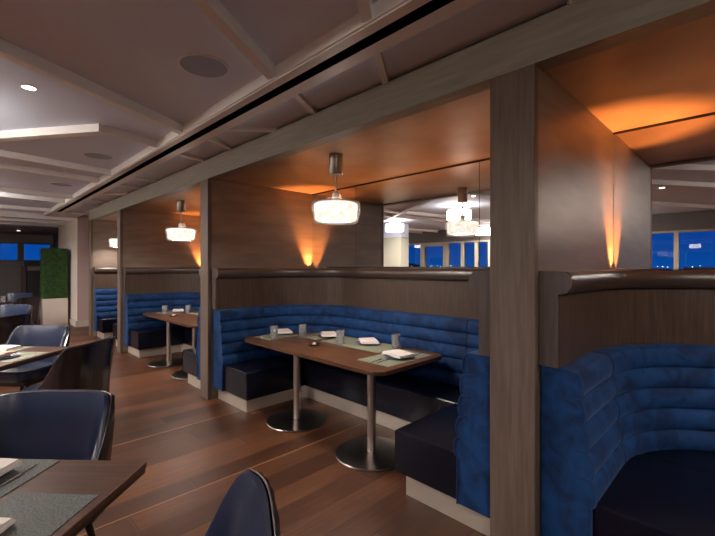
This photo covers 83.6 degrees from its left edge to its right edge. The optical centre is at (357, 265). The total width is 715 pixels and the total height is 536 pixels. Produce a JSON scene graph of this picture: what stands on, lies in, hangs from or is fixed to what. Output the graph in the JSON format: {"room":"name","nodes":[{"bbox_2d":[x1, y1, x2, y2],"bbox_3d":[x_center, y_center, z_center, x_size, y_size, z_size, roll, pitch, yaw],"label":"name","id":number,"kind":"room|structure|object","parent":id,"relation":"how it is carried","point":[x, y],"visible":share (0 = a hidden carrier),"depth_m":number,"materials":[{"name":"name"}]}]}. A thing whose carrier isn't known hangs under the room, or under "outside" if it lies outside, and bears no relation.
{"room":"restaurant","nodes":[
{"label":"restaurant","id":0,"kind":"room"},
{"bbox_2d":[0,233,52,300],"bbox_3d":[-15.004,0.145,12.899,8.300,2.950,0.250,0,0,-45],"label":"wall","id":1,"kind":"structure","parent":0,"point":[10,271],"depth_m":14.90,"materials":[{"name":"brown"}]},
{"bbox_2d":[0,242,20,260],"bbox_3d":[-13.479,-0.530,14.287,2.220,0.700,0.170,0,0,-45],"label":"window","id":2,"kind":"structure","parent":1,"relation":"in","point":[17,243],"depth_m":14.96,"materials":[{"name":"grey"}]},
{"bbox_2d":[21,243,52,260],"bbox_3d":[-12.344,-0.530,15.415,0.980,0.700,0.170,0,0,-45],"label":"window","id":3,"kind":"structure","parent":1,"relation":"in","point":[22,244],"depth_m":15.12,"materials":[{"name":"grey"}]},
{"bbox_2d":[0,210,82,227],"bbox_3d":[-11.705,-1.340,10.714,9.900,0.240,7.900,0,0,-45],"label":"ceiling","id":4,"kind":"structure","parent":0,"point":[48,219],"depth_m":10.56,"materials":[{"name":"white paint"}]},
{"bbox_2d":[53,234,57,247],"bbox_3d":[-10.065,0.170,14.951,1.600,2.900,4.200,0,0,-45],"label":"wall","id":5,"kind":"structure","parent":0,"point":[55,237],"depth_m":15.35,"materials":[{"name":"grey paint"}]},
{"bbox_2d":[0,225,57,234],"bbox_3d":[-13.378,-1.212,11.405,8.100,0.035,3.240,0,0,-45],"label":"trim","id":6,"kind":"structure","parent":5,"relation":"attached to","point":[3,228],"depth_m":13.46,"materials":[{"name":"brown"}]},
{"bbox_2d":[68,317,88,326],"bbox_3d":[-8.072,1.535,11.928,1.035,0.170,2.900,0,0,-45],"label":"baseboard","id":7,"kind":"structure","parent":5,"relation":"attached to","point":[83,323],"depth_m":10.67,"materials":[{"name":"beige paint"}]},
{"bbox_2d":[58,218,76,320],"bbox_3d":[-7.722,0.130,12.310,2.000,2.980,2.850,0,0,-45],"label":"wall pier","id":8,"kind":"object","parent":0,"point":[67,233],"visible":0.07,"depth_m":11.12,"materials":[{"name":"beige paint"}]},
{"bbox_2d":[77,215,88,320],"bbox_3d":[-6.746,0.130,11.261,1.895,2.980,0.015,0,0,-45],"label":"wall","id":9,"kind":"structure","parent":0,"point":[82,221],"depth_m":10.68,"materials":[{"name":"brown paint"}]},
{"bbox_2d":[93,220,116,335],"bbox_3d":[-5.561,0.260,9.827,1.635,2.720,0.180,0,0,-45],"label":"wall","id":10,"kind":"structure","parent":0,"point":[104,255],"depth_m":9.34,"materials":[{"name":"brown wood"}]},
{"bbox_2d":[89,220,92,336],"bbox_3d":[-6.155,0.282,9.236,0.050,2.675,0.188,0,0,-45],"label":"trim","id":11,"kind":"structure","parent":10,"relation":"attached to","point":[90,221],"depth_m":9.16,"materials":[{"name":"brown wood"}]},
{"bbox_2d":[99,214,116,220],"bbox_3d":[-4.731,-1.095,8.974,1.540,0.050,2.200,0,0,-45],"label":"ceiling","id":12,"kind":"structure","parent":0,"point":[112,217],"depth_m":9.01,"materials":[{"name":"paint"}]},
{"bbox_2d":[109,238,116,246],"bbox_3d":[-5.339,-0.740,9.004,0.469,0.656,0.469,0,0,-45],"label":"pendant lamp","id":13,"kind":"object","parent":12,"relation":"hanging from","point":[113,242],"visible":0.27,"depth_m":8.80,"materials":[{"name":"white glass"}]},
{"bbox_2d":[123,210,199,351],"bbox_3d":[-3.883,0.260,8.139,1.635,2.720,0.180,0,0,-45],"label":"wall","id":14,"kind":"structure","parent":0,"point":[146,243],"depth_m":7.92,"materials":[{"name":"brown wood"}]},
{"bbox_2d":[117,210,122,352],"bbox_3d":[-4.477,0.282,7.548,0.050,2.675,0.188,0,0,-45],"label":"trim","id":15,"kind":"structure","parent":14,"relation":"attached to","point":[119,212],"depth_m":7.49,"materials":[{"name":"brown wood"}]},
{"bbox_2d":[129,186,199,215],"bbox_3d":[-2.588,-1.095,6.817,1.540,0.050,3.520,0,0,-45],"label":"ceiling","id":16,"kind":"structure","parent":0,"point":[168,204],"depth_m":6.96,"materials":[{"name":"paint"}]},
{"bbox_2d":[167,200,194,239],"bbox_3d":[-2.879,-0.740,6.529,0.469,0.656,0.469,0,0,-45],"label":"pendant lamp","id":17,"kind":"object","parent":16,"relation":"hanging from","point":[181,233],"visible":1,"depth_m":6.42,"materials":[{"name":"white glass"}]},
{"bbox_2d":[167,228,194,239],"bbox_3d":[-2.879,-0.516,6.529,0.418,0.168,0.418,0,0,-45],"label":"diffuser","id":18,"kind":"object","parent":17,"relation":"attached to","point":[172,233],"depth_m":6.36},
{"bbox_2d":[0,0,377,213],"bbox_3d":[-3.845,-1.410,2.805,9.900,0.100,21.800,0,0,-45],"label":"ceiling","id":19,"kind":"structure","parent":0,"point":[132,49],"depth_m":2.65,"materials":[{"name":"white paint"}]},
{"bbox_2d":[19,84,37,90],"bbox_3d":[-2.499,-1.357,3.043,0.112,0.006,0.112,0,0,-45],"label":"recessed light","id":20,"kind":"object","parent":19,"relation":"in","point":[24,86],"visible":1,"depth_m":3.04,"materials":[{"name":"white"}]},
{"bbox_2d":[49,182,73,186],"bbox_3d":[-4.929,-1.356,6.662,0.330,0.008,0.330,0,0,-45],"label":"ceiling speaker","id":21,"kind":"object","parent":19,"relation":"attached to","point":[51,183],"visible":1,"depth_m":6.66,"materials":[{"name":"grey"}]},
{"bbox_2d":[50,183,71,185],"bbox_3d":[-4.929,-1.358,6.662,0.306,0.004,0.306,0,0,-45],"label":"grille","id":22,"kind":"object","parent":21,"relation":"attached to","point":[56,184],"depth_m":6.66,"materials":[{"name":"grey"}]},
{"bbox_2d":[82,152,113,159],"bbox_3d":[-3.195,-1.356,4.931,0.330,0.008,0.330,0,0,-45],"label":"ceiling speaker","id":23,"kind":"object","parent":19,"relation":"attached to","point":[95,155],"visible":1,"depth_m":4.91,"materials":[{"name":"grey"}]},
{"bbox_2d":[0,0,371,211],"bbox_3d":[-4.032,-1.327,1.234,7.062,0.086,16.525,0,0,-45],"label":"trim","id":24,"kind":"structure","parent":19,"relation":"attached to","point":[214,10],"depth_m":3.43,"materials":[{"name":"white paint"}]},
{"bbox_2d":[178,53,229,77],"bbox_3d":[-1.043,-1.356,2.721,0.330,0.008,0.330,0,0,-45],"label":"ceiling speaker","id":25,"kind":"object","parent":19,"relation":"attached to","point":[197,64],"visible":1,"depth_m":2.71,"materials":[{"name":"grey"}]},
{"bbox_2d":[51,0,482,212],"bbox_3d":[-0.898,-1.366,3.252,0.270,0.188,18.080,0,0,-45],"label":"trim","id":26,"kind":"structure","parent":19,"relation":"attached to","point":[350,32],"depth_m":2.67,"materials":[{"name":"white paint"}]},
{"bbox_2d":[57,0,453,211],"bbox_3d":[-0.801,-1.327,3.152,0.082,0.087,17.800,0,0,-45],"label":"trim","id":27,"kind":"structure","parent":26,"relation":"attached to","point":[433,5],"depth_m":2.68,"materials":[{"name":"black"}]},
{"bbox_2d":[0,320,486,535],"bbox_3d":[-5.325,1.680,4.295,9.900,0.120,26.000,0,0,-45],"label":"floor","id":28,"kind":"structure","parent":0,"point":[316,494],"depth_m":3.22,"materials":[{"name":"brown wood"}]},
{"bbox_2d":[0,301,14,304],"bbox_3d":[-8.943,1.245,9.441,1.100,0.750,0.850,0,0,1],"label":"dining table","id":29,"kind":"object","parent":28,"relation":"on","point":[2,302],"visible":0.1,"depth_m":9.63,"materials":[{"name":"brown wood"}]},
{"bbox_2d":[0,313,30,344],"bbox_3d":[-5.292,1.170,5.871,0.611,0.906,0.748,0,0,1],"label":"dining chair","id":30,"kind":"object","parent":28,"relation":"on","point":[8,324],"visible":0.48,"depth_m":5.77,"materials":[{"name":"leather"}]},
{"bbox_2d":[0,304,32,324],"bbox_3d":[-6.340,1.170,7.168,0.748,0.906,0.611,0,0,3],"label":"dining chair","id":31,"kind":"object","parent":28,"relation":"on","point":[12,309],"visible":0.39,"depth_m":7.40,"materials":[{"name":"leather"}]},
{"bbox_2d":[2,293,32,304],"bbox_3d":[-8.949,1.170,10.387,0.748,0.906,0.611,0,0,-1],"label":"dining chair","id":32,"kind":"object","parent":28,"relation":"on","point":[9,296],"visible":0.29,"depth_m":10.61,"materials":[{"name":"leather"}]},
{"bbox_2d":[14,296,41,324],"bbox_3d":[-7.940,1.170,9.443,0.611,0.906,0.748,0,0,1],"label":"dining chair","id":33,"kind":"object","parent":28,"relation":"on","point":[35,301],"visible":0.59,"depth_m":9.48,"materials":[{"name":"wood"}]},
{"bbox_2d":[21,260,40,295],"bbox_3d":[-11.865,0.710,14.876,0.960,1.820,0.570,0,0,-45],"label":"tall cabinet","id":34,"kind":"object","parent":28,"relation":"on","point":[30,272],"visible":0.38,"depth_m":14.56,"materials":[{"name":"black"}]},
{"bbox_2d":[24,260,40,265],"bbox_3d":[-11.829,-0.100,14.911,0.860,0.200,0.570,0,0,-45],"label":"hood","id":35,"kind":"object","parent":34,"relation":"attached to","point":[28,262],"depth_m":14.55,"materials":[{"name":"black"}]},
{"bbox_2d":[26,266,39,270],"bbox_3d":[-11.844,0.085,14.946,0.830,0.170,0.500,0,0,-45],"label":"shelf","id":36,"kind":"object","parent":34,"relation":"attached to","point":[28,268],"depth_m":14.60,"materials":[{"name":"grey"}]},
{"bbox_2d":[0,346,66,370],"bbox_3d":[-3.834,1.245,3.889,1.500,0.750,0.900,0,0,1],"label":"dining table","id":37,"kind":"object","parent":28,"relation":"on","point":[52,350],"visible":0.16,"depth_m":3.99,"materials":[{"name":"brown wood"}]},
{"bbox_2d":[0,347,30,351],"bbox_3d":[-3.699,0.869,4.156,0.420,0.003,0.300,0,0,1],"label":"placemat","id":38,"kind":"object","parent":37,"relation":"on","point":[22,348],"visible":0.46,"depth_m":4.16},
{"bbox_2d":[0,345,21,350],"bbox_3d":[-3.699,0.851,4.156,0.270,0.036,0.190,0,0,1],"label":"napkin","id":39,"kind":"object","parent":38,"relation":"on","point":[2,347],"visible":0.99,"depth_m":4.15,"materials":[{"name":"beige fabric"}]},
{"bbox_2d":[0,352,47,361],"bbox_3d":[-3.285,0.869,3.827,0.330,0.003,0.420,0,0,1],"label":"placemat","id":40,"kind":"object","parent":37,"relation":"on","point":[23,355],"visible":0.83,"depth_m":3.83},
{"bbox_2d":[0,353,19,358],"bbox_3d":[-3.357,0.858,3.769,0.270,0.019,0.270,0,0,-45],"label":"plate","id":41,"kind":"object","parent":40,"relation":"on","point":[15,354],"visible":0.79,"depth_m":3.80,"materials":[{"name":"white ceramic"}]},
{"bbox_2d":[0,351,16,356],"bbox_3d":[-3.357,0.831,3.769,0.120,0.036,0.200,0,0,1],"label":"napkin","id":42,"kind":"object","parent":41,"relation":"on","point":[2,353],"visible":1,"depth_m":3.78,"materials":[{"name":"beige"}]},
{"bbox_2d":[0,325,70,390],"bbox_3d":[-3.781,1.170,4.580,0.748,0.906,0.611,0,0,3],"label":"dining chair","id":43,"kind":"object","parent":28,"relation":"on","point":[26,375],"visible":0.56,"depth_m":4.73,"materials":[{"name":"leather"}]},
{"bbox_2d":[40,248,67,324],"bbox_3d":[-8.384,0.561,11.053,0.596,2.118,0.546,0,0,-45],"label":"planter","id":44,"kind":"object","parent":28,"relation":"on","point":[53,264],"visible":0.99,"depth_m":10.87,"materials":[{"name":"beige stone"}]},
{"bbox_2d":[0,390,114,535],"bbox_3d":[-1.706,1.170,2.035,0.748,0.906,0.611,0,0,-1],"label":"dining chair","id":45,"kind":"object","parent":28,"relation":"on","point":[34,424],"visible":0.56,"depth_m":2.25,"materials":[{"name":"blue leather"}]},
{"bbox_2d":[22,335,114,391],"bbox_3d":[-2.781,1.170,3.855,0.611,0.906,0.748,0,0,1],"label":"dining chair","id":46,"kind":"object","parent":28,"relation":"on","point":[87,366],"visible":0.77,"depth_m":3.68,"materials":[{"name":"wood"}]},
{"bbox_2d":[0,459,146,535],"bbox_3d":[-1.701,1.245,1.388,1.500,0.750,0.850,0,0,2],"label":"dining table","id":47,"kind":"object","parent":28,"relation":"on","point":[108,479],"visible":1,"depth_m":1.61,"materials":[{"name":"brown wood"}]},
{"bbox_2d":[0,460,59,497],"bbox_3d":[-1.541,0.869,1.647,0.420,0.003,0.290,0,0,2],"label":"placemat","id":48,"kind":"object","parent":47,"relation":"on","point":[42,465],"visible":0.8,"depth_m":1.67,"materials":[{"name":"fabric"}]},
{"bbox_2d":[0,464,36,486],"bbox_3d":[-1.402,0.864,1.647,0.014,0.003,0.190,0,0,4],"label":"knife","id":49,"kind":"object","parent":48,"relation":"on","point":[9,480],"visible":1,"depth_m":1.64,"materials":[{"name":"silver metal"}]},
{"bbox_2d":[0,492,98,535],"bbox_3d":[-1.155,0.869,1.292,0.330,0.003,0.470,0,0,2],"label":"placemat","id":50,"kind":"object","parent":47,"relation":"on","point":[34,514],"visible":1,"depth_m":1.42,"materials":[{"name":"fabric"}]},
{"bbox_2d":[0,517,14,533],"bbox_3d":[-1.212,0.849,1.234,0.120,0.036,0.220,0,0,2],"label":"napkin","id":51,"kind":"object","parent":50,"relation":"on","point":[5,523],"visible":1,"depth_m":1.32,"materials":[{"name":"beige fabric"}]},
{"bbox_2d":[94,288,116,345],"bbox_3d":[-4.751,1.072,8.954,1.532,1.096,2.176,0,0,-45],"label":"banquette","id":52,"kind":"object","parent":28,"relation":"on","point":[105,300],"visible":0.17,"depth_m":9.10,"materials":[{"name":"blue fabric"}]},
{"bbox_2d":[93,267,116,288],"bbox_3d":[-4.752,0.276,8.953,1.536,0.500,2.194,0,0,-45],"label":"surround","id":53,"kind":"object","parent":52,"relation":"on","point":[103,277],"visible":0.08,"depth_m":9.26,"materials":[{"name":"brown wood"}]},
{"bbox_2d":[98,316,116,332],"bbox_3d":[-5.485,1.317,9.205,0.786,0.305,0.550,0,0,-45],"label":"seat cushion","id":54,"kind":"object","parent":52,"relation":"on","point":[105,323],"depth_m":8.85,"materials":[{"name":"black leather"}]},
{"bbox_2d":[113,323,116,339],"bbox_3d":[-4.505,1.317,8.219,0.786,0.305,0.550,0,0,-45],"label":"seat cushion","id":55,"kind":"object","parent":52,"relation":"on","point":[114,324],"depth_m":8.00,"materials":[{"name":"black leather"}]},
{"bbox_2d":[124,292,199,388],"bbox_3d":[-2.608,1.072,6.798,1.532,1.096,3.496,0,0,-45],"label":"banquette","id":56,"kind":"object","parent":28,"relation":"on","point":[144,336],"visible":0.38,"depth_m":7.42,"materials":[{"name":"blue fabric"}]},
{"bbox_2d":[129,325,183,349],"bbox_3d":[-3.775,1.317,7.484,0.786,0.305,0.640,0,0,-45],"label":"seat cushion","id":57,"kind":"object","parent":56,"relation":"on","point":[149,337],"depth_m":7.25,"materials":[{"name":"black leather"}]},
{"bbox_2d":[123,267,199,293],"bbox_3d":[-2.609,0.276,6.796,1.536,0.500,3.514,0,0,-45],"label":"surround","id":58,"kind":"object","parent":56,"relation":"on","point":[136,280],"visible":0.3,"depth_m":7.86,"materials":[{"name":"brown wood"}]},
{"bbox_2d":[176,325,191,345],"bbox_3d":[-2.358,1.320,7.046,0.591,0.300,3.115,0,0,-45],"label":"seat cushion","id":59,"kind":"object","parent":56,"relation":"on","point":[186,331],"depth_m":7.50,"materials":[{"name":"black leather"}]},
{"bbox_2d":[183,348,196,376],"bbox_3d":[-1.928,1.317,5.626,0.786,0.305,0.640,0,0,-45],"label":"seat cushion","id":60,"kind":"object","parent":56,"relation":"on","point":[189,355],"depth_m":5.42,"materials":[{"name":"black leather"}]},
{"bbox_2d":[143,310,198,379],"bbox_3d":[-2.892,1.245,6.855,1.238,0.750,2.478,0,0,-45],"label":"table","id":61,"kind":"object","parent":28,"relation":"on","point":[185,319],"visible":0.62,"depth_m":6.63,"materials":[{"name":"brown wood"}]},
{"bbox_2d":[157,312,183,313],"bbox_3d":[-3.484,0.869,7.464,0.330,0.003,0.460,0,0,42],"label":"placemat","id":62,"kind":"object","parent":61,"relation":"on","point":[158,312],"visible":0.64,"depth_m":7.46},
{"bbox_2d":[185,305,190,312],"bbox_3d":[-3.145,0.793,7.420,0.096,0.145,0.096,0,0,-45],"label":"tumbler","id":63,"kind":"object","parent":61,"relation":"on","point":[186,311],"visible":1,"depth_m":7.40,"materials":[{"name":"clear glass"}]},
{"bbox_2d":[112,410,242,446],"bbox_3d":[-1.785,1.619,3.995,2.700,0.002,0.015,0,0,-45],"label":"trim","id":64,"kind":"structure","parent":28,"relation":"on","point":[240,410],"depth_m":3.96,"materials":[{"name":"brown"}]},
{"bbox_2d":[78,424,360,535],"bbox_3d":[-0.929,1.619,3.134,2.700,0.002,0.015,0,0,-45],"label":"trim","id":65,"kind":"structure","parent":28,"relation":"on","point":[359,424],"depth_m":2.93,"materials":[{"name":"brown"}]},
{"bbox_2d":[204,468,279,535],"bbox_3d":[-0.518,1.170,1.069,0.611,0.906,0.748,0,0,-16],"label":"dining chair","id":66,"kind":"object","parent":28,"relation":"on","point":[248,508],"visible":1,"depth_m":1.35,"materials":[{"name":"leather"}]},
{"bbox_2d":[244,331,441,471],"bbox_3d":[-0.297,1.245,4.269,1.203,0.750,2.366,0,0,-45],"label":"table","id":67,"kind":"object","parent":28,"relation":"on","point":[371,452],"visible":0.91,"depth_m":3.80,"materials":[{"name":"brown wood"}]},
{"bbox_2d":[254,334,297,339],"bbox_3d":[-1.003,0.869,4.967,0.330,0.003,0.460,0,0,42],"label":"placemat","id":68,"kind":"object","parent":67,"relation":"on","point":[267,337],"visible":0.62,"depth_m":4.92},
{"bbox_2d":[270,326,277,338],"bbox_3d":[-1.003,0.793,4.811,0.096,0.145,0.096,0,0,-45],"label":"tumbler","id":69,"kind":"object","parent":68,"relation":"on","point":[271,336],"visible":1,"depth_m":4.79,"materials":[{"name":"clear glass"}]},
{"bbox_3d":[-0.953,0.858,5.115,0.270,0.019,0.270,0,0,-45],"label":"plate","id":70,"kind":"object","parent":68,"relation":"on","visible":0},
{"bbox_2d":[274,328,292,333],"bbox_3d":[-0.953,0.831,5.115,0.190,0.036,0.270,0,0,-24],"label":"napkin","id":71,"kind":"object","parent":70,"relation":"on","point":[286,330],"visible":0.87,"depth_m":5.02,"materials":[{"name":"beige fabric"}]},
{"bbox_2d":[308,343,319,345],"bbox_3d":[-0.474,0.855,4.378,0.132,0.031,0.132,0,0,-45],"label":"salt dish","id":72,"kind":"object","parent":67,"relation":"on","point":[309,344],"visible":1,"depth_m":4.36,"materials":[{"name":"silver metal"}]},
{"bbox_2d":[299,333,340,339],"bbox_3d":[-0.472,0.869,4.973,0.400,0.003,0.360,0,0,-45],"label":"placemat","id":73,"kind":"object","parent":67,"relation":"on","point":[314,336],"visible":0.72,"depth_m":4.92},
{"bbox_2d":[299,324,306,336],"bbox_3d":[-0.678,0.793,4.938,0.096,0.145,0.096,0,0,-45],"label":"tumbler","id":74,"kind":"object","parent":73,"relation":"on","point":[304,335],"visible":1,"depth_m":4.92,"materials":[{"name":"clear glass"}]},
{"bbox_3d":[-0.352,0.858,4.908,0.270,0.019,0.270,0,0,-45],"label":"plate","id":75,"kind":"object","parent":73,"relation":"on","visible":0},
{"bbox_2d":[320,331,335,336],"bbox_3d":[-0.352,0.831,4.908,0.190,0.036,0.270,0,0,-11],"label":"napkin","id":76,"kind":"object","parent":75,"relation":"on","point":[323,333],"visible":0.94,"depth_m":4.84,"materials":[{"name":"beige fabric"}]},
{"bbox_2d":[322,336,401,352],"bbox_3d":[0.032,0.869,4.458,0.420,0.003,0.900,0,0,-45],"label":"placemat","id":77,"kind":"object","parent":67,"relation":"on","point":[350,342],"visible":0.9,"depth_m":4.36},
{"bbox_2d":[336,330,344,343],"bbox_3d":[-0.191,0.793,4.477,0.096,0.145,0.096,0,0,-45],"label":"tumbler","id":78,"kind":"object","parent":77,"relation":"on","point":[343,331],"visible":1,"depth_m":4.46,"materials":[{"name":"clear glass"}]},
{"bbox_2d":[391,334,399,348],"bbox_3d":[0.402,0.793,4.206,0.096,0.145,0.096,0,0,-45],"label":"tumbler","id":79,"kind":"object","parent":77,"relation":"on","point":[392,335],"visible":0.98,"depth_m":4.19,"materials":[{"name":"clear glass"}]},
{"bbox_2d":[358,349,430,366],"bbox_3d":[0.365,0.869,3.803,0.660,0.003,0.380,0,0,-45],"label":"placemat","id":80,"kind":"object","parent":67,"relation":"on","point":[391,362],"visible":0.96,"depth_m":3.71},
{"bbox_2d":[384,354,410,358],"bbox_3d":[0.387,0.858,3.796,0.270,0.019,0.270,0,0,-45],"label":"plate","id":81,"kind":"object","parent":80,"relation":"on","point":[385,355],"visible":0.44,"depth_m":3.75,"materials":[{"name":"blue ceramic"}]},
{"bbox_2d":[382,349,414,358],"bbox_3d":[0.387,0.831,3.796,0.190,0.036,0.270,0,0,-34],"label":"napkin","id":82,"kind":"object","parent":81,"relation":"on","point":[396,353],"visible":1,"depth_m":3.74,"materials":[{"name":"beige fabric"}]},
{"bbox_2d":[213,305,489,535],"bbox_3d":[0.053,1.072,4.120,1.532,1.096,3.606,0,0,-45],"label":"banquette","id":83,"kind":"object","parent":28,"relation":"on","point":[438,412],"visible":0.58,"depth_m":4.05,"materials":[{"name":"blue fabric"}]},
{"bbox_2d":[224,355,303,400],"bbox_3d":[-1.153,1.317,4.846,0.786,0.305,0.640,0,0,-45],"label":"seat cushion","id":84,"kind":"object","parent":83,"relation":"on","point":[248,379],"depth_m":4.60,"materials":[{"name":"black leather"}]},
{"bbox_2d":[212,267,489,356],"bbox_3d":[0.052,0.267,4.119,1.536,0.518,3.624,0,0,-45],"label":"surround","id":85,"kind":"object","parent":83,"relation":"on","point":[462,293],"depth_m":4.85,"materials":[{"name":"brown wood"}]},
{"bbox_2d":[284,355,460,421],"bbox_3d":[0.303,1.320,4.369,0.591,0.300,3.225,0,0,-45],"label":"seat cushion","id":86,"kind":"object","parent":83,"relation":"on","point":[407,396],"depth_m":4.04,"materials":[{"name":"black leather"}]},
{"bbox_2d":[395,403,459,498],"bbox_3d":[0.771,1.317,2.909,0.786,0.305,0.640,0,0,-45],"label":"seat cushion","id":87,"kind":"object","parent":83,"relation":"on","point":[424,453],"depth_m":2.72,"materials":[{"name":"black leather"}]},
{"bbox_2d":[541,343,714,535],"bbox_3d":[2.771,1.072,1.386,1.532,1.096,3.576,0,0,-45],"label":"banquette","id":88,"kind":"object","parent":28,"relation":"on","point":[628,431],"visible":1,"depth_m":2.13,"materials":[{"name":"blue fabric"}]},
{"bbox_2d":[539,267,714,367],"bbox_3d":[2.769,0.267,1.384,1.536,0.518,3.594,0,0,-45],"label":"surround","id":89,"kind":"object","parent":88,"relation":"on","point":[581,313],"depth_m":2.63,"materials":[{"name":"brown wood"}]},
{"bbox_2d":[593,454,714,535],"bbox_3d":[1.575,1.317,2.101,0.786,0.305,0.640,0,0,-45],"label":"seat cushion","id":90,"kind":"object","parent":88,"relation":"on","point":[648,495],"depth_m":1.97,"materials":[{"name":"black leather"}]},
{"bbox_2d":[640,449,714,474],"bbox_3d":[3.021,1.320,1.634,0.591,0.300,3.195,0,0,-45],"label":"seat cushion","id":91,"kind":"object","parent":88,"relation":"on","point":[702,460],"depth_m":2.44,"materials":[{"name":"black leather"}]},
{"bbox_2d":[212,179,311,398],"bbox_3d":[-1.268,0.260,5.507,1.635,2.720,0.200,0,0,-45],"label":"wall","id":92,"kind":"structure","parent":0,"point":[254,226],"depth_m":5.32,"materials":[{"name":"brown wood"}]},
{"bbox_2d":[200,179,211,399],"bbox_3d":[-1.862,0.282,4.917,0.050,2.675,0.208,0,0,-45],"label":"trim","id":93,"kind":"structure","parent":92,"relation":"attached to","point":[205,185],"depth_m":4.86,"materials":[{"name":"brown wood"}]},
{"bbox_2d":[67,0,567,212],"bbox_3d":[-0.636,-1.349,3.456,0.390,0.062,18.000,0,0,-45],"label":"ceiling","id":94,"kind":"structure","parent":0,"point":[485,19],"depth_m":2.64,"materials":[{"name":"grey paint"}]},
{"bbox_2d":[81,0,579,206],"bbox_3d":[-2.296,-1.310,5.109,0.402,0.060,9.760,0,0,-45],"label":"trim","id":95,"kind":"structure","parent":94,"relation":"attached to","point":[379,60],"depth_m":3.80,"materials":[{"name":"white paint"}]},
{"bbox_2d":[221,89,489,193],"bbox_3d":[0.073,-1.095,4.140,1.540,0.050,3.630,0,0,-45],"label":"ceiling","id":96,"kind":"structure","parent":0,"point":[455,132],"depth_m":3.74,"materials":[{"name":"paint"}]},
{"bbox_2d":[314,153,357,222],"bbox_3d":[-0.207,-0.740,3.840,0.469,0.656,0.469,0,0,-45],"label":"pendant lamp","id":97,"kind":"object","parent":96,"relation":"hanging from","point":[334,210],"visible":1,"depth_m":3.72,"materials":[{"name":"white glass"}]},
{"bbox_2d":[314,200,357,222],"bbox_3d":[-0.207,-0.516,3.840,0.418,0.168,0.418,0,0,-45],"label":"diffuser","id":98,"kind":"object","parent":97,"relation":"attached to","point":[326,211],"depth_m":3.67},
{"bbox_2d":[538,68,613,535],"bbox_3d":[1.446,0.260,2.776,1.635,2.720,0.240,0,0,-45],"label":"wall","id":99,"kind":"structure","parent":0,"point":[576,149],"depth_m":2.46,"materials":[{"name":"brown wood"}]},
{"bbox_2d":[490,63,537,535],"bbox_3d":[0.852,0.282,2.186,0.050,2.675,0.248,0,0,-45],"label":"column","id":100,"kind":"structure","parent":99,"relation":"attached to","point":[514,94],"depth_m":2.16,"materials":[{"name":"brown wood"}]},
{"bbox_2d":[545,14,714,131],"bbox_3d":[2.790,-1.095,1.405,1.540,0.050,3.600,0,0,-45],"label":"ceiling","id":101,"kind":"structure","parent":0,"point":[667,75],"depth_m":2.28,"materials":[{"name":"paint"}]},
{"bbox_2d":[614,269,665,269],"bbox_3d":[1.037,0.120,4.414,0.205,3.000,17.200,0,0,-45],"label":"wall","id":102,"kind":"structure","parent":0,"point":[614,269],"depth_m":3.11,"materials":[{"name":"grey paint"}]},
{"bbox_2d":[312,187,355,267],"bbox_3d":[-0.340,-0.513,5.635,0.022,1.078,0.922,0,0,-45],"label":"mirror panel","id":103,"kind":"object","parent":102,"relation":"attached to","point":[333,244],"visible":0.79,"depth_m":5.62,"materials":[{"name":"clear glass"}]},
{"bbox_2d":[312,158,489,194],"bbox_3d":[0.606,-1.061,4.670,0.016,0.018,3.630,0,0,-45],"label":"trim","id":104,"kind":"structure","parent":102,"relation":"attached to","point":[486,158],"depth_m":4.62,"materials":[{"name":"wood"}]},
{"bbox_2d":[356,162,479,266],"bbox_3d":[0.613,-0.513,4.676,0.022,1.078,1.769,0,0,-45],"label":"mirror panel","id":105,"kind":"object","parent":102,"relation":"attached to","point":[428,219],"visible":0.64,"depth_m":4.54,"materials":[{"name":"clear glass"}]},
{"bbox_2d":[480,160,489,266],"bbox_3d":[1.565,-0.513,3.718,0.022,1.078,0.922,0,0,-45],"label":"mirror panel","id":106,"kind":"object","parent":102,"relation":"attached to","point":[484,165],"visible":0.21,"depth_m":3.99,"materials":[{"name":"clear glass"}]},
{"bbox_2d":[613,112,714,134],"bbox_3d":[3.324,-1.061,1.936,0.016,0.018,3.600,0,0,-45],"label":"trim","id":107,"kind":"structure","parent":102,"relation":"attached to","point":[711,113],"depth_m":2.97,"materials":[{"name":"bronze"}]},
{"bbox_2d":[614,115,714,269],"bbox_3d":[2.386,-0.513,2.892,0.022,1.078,0.914,0,0,-45],"label":"mirror panel","id":108,"kind":"object","parent":102,"relation":"attached to","point":[664,175],"visible":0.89,"depth_m":2.97,"materials":[{"name":"clear glass"}]},
{"bbox_3d":[0.120,0.858,4.461,0.270,0.019,0.270,0,0,-45],"label":"plate","id":109,"kind":"object","parent":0,"visible":0},
{"bbox_2d":[358,337,378,343],"bbox_3d":[0.120,0.831,4.462,0.190,0.036,0.270,0,0,-10],"label":"napkin","id":110,"kind":"object","parent":109,"relation":"on","point":[371,340],"visible":1,"depth_m":4.39,"materials":[{"name":"beige fabric"}]},
{"bbox_3d":[-1.571,0.858,1.617,0.270,0.019,0.270,0,0,-45],"label":"plate","id":111,"kind":"object","parent":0,"visible":0},
{"bbox_2d":[0,458,21,475],"bbox_3d":[-1.571,0.831,1.617,0.270,0.036,0.190,0,0,2],"label":"napkin","id":112,"kind":"object","parent":111,"relation":"on","point":[6,464],"visible":1,"depth_m":1.67,"materials":[{"name":"beige fabric"}]},
{"bbox_3d":[3.803,0.120,-4.891,9.900,3.000,0.300,0,0,-45],"label":"wall","id":113,"kind":"structure","parent":0,"visible":0},
{"bbox_2d":[93,3,566,208],"bbox_3d":[-0.198,-1.317,3.321,0.080,0.065,16.990,0,0,-45],"label":"trim","id":114,"kind":"structure","parent":113,"relation":"attached to","point":[566,3],"depth_m":2.67,"materials":[{"name":"grey paint"}]},
{"bbox_2d":[89,0,714,219],"bbox_3d":[-0.212,-1.170,3.306,0.120,0.230,16.990,0,0,-45],"label":"ceiling beam","id":115,"kind":"structure","parent":113,"relation":"attached to","point":[580,29],"depth_m":2.41,"materials":[{"name":"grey wood"}]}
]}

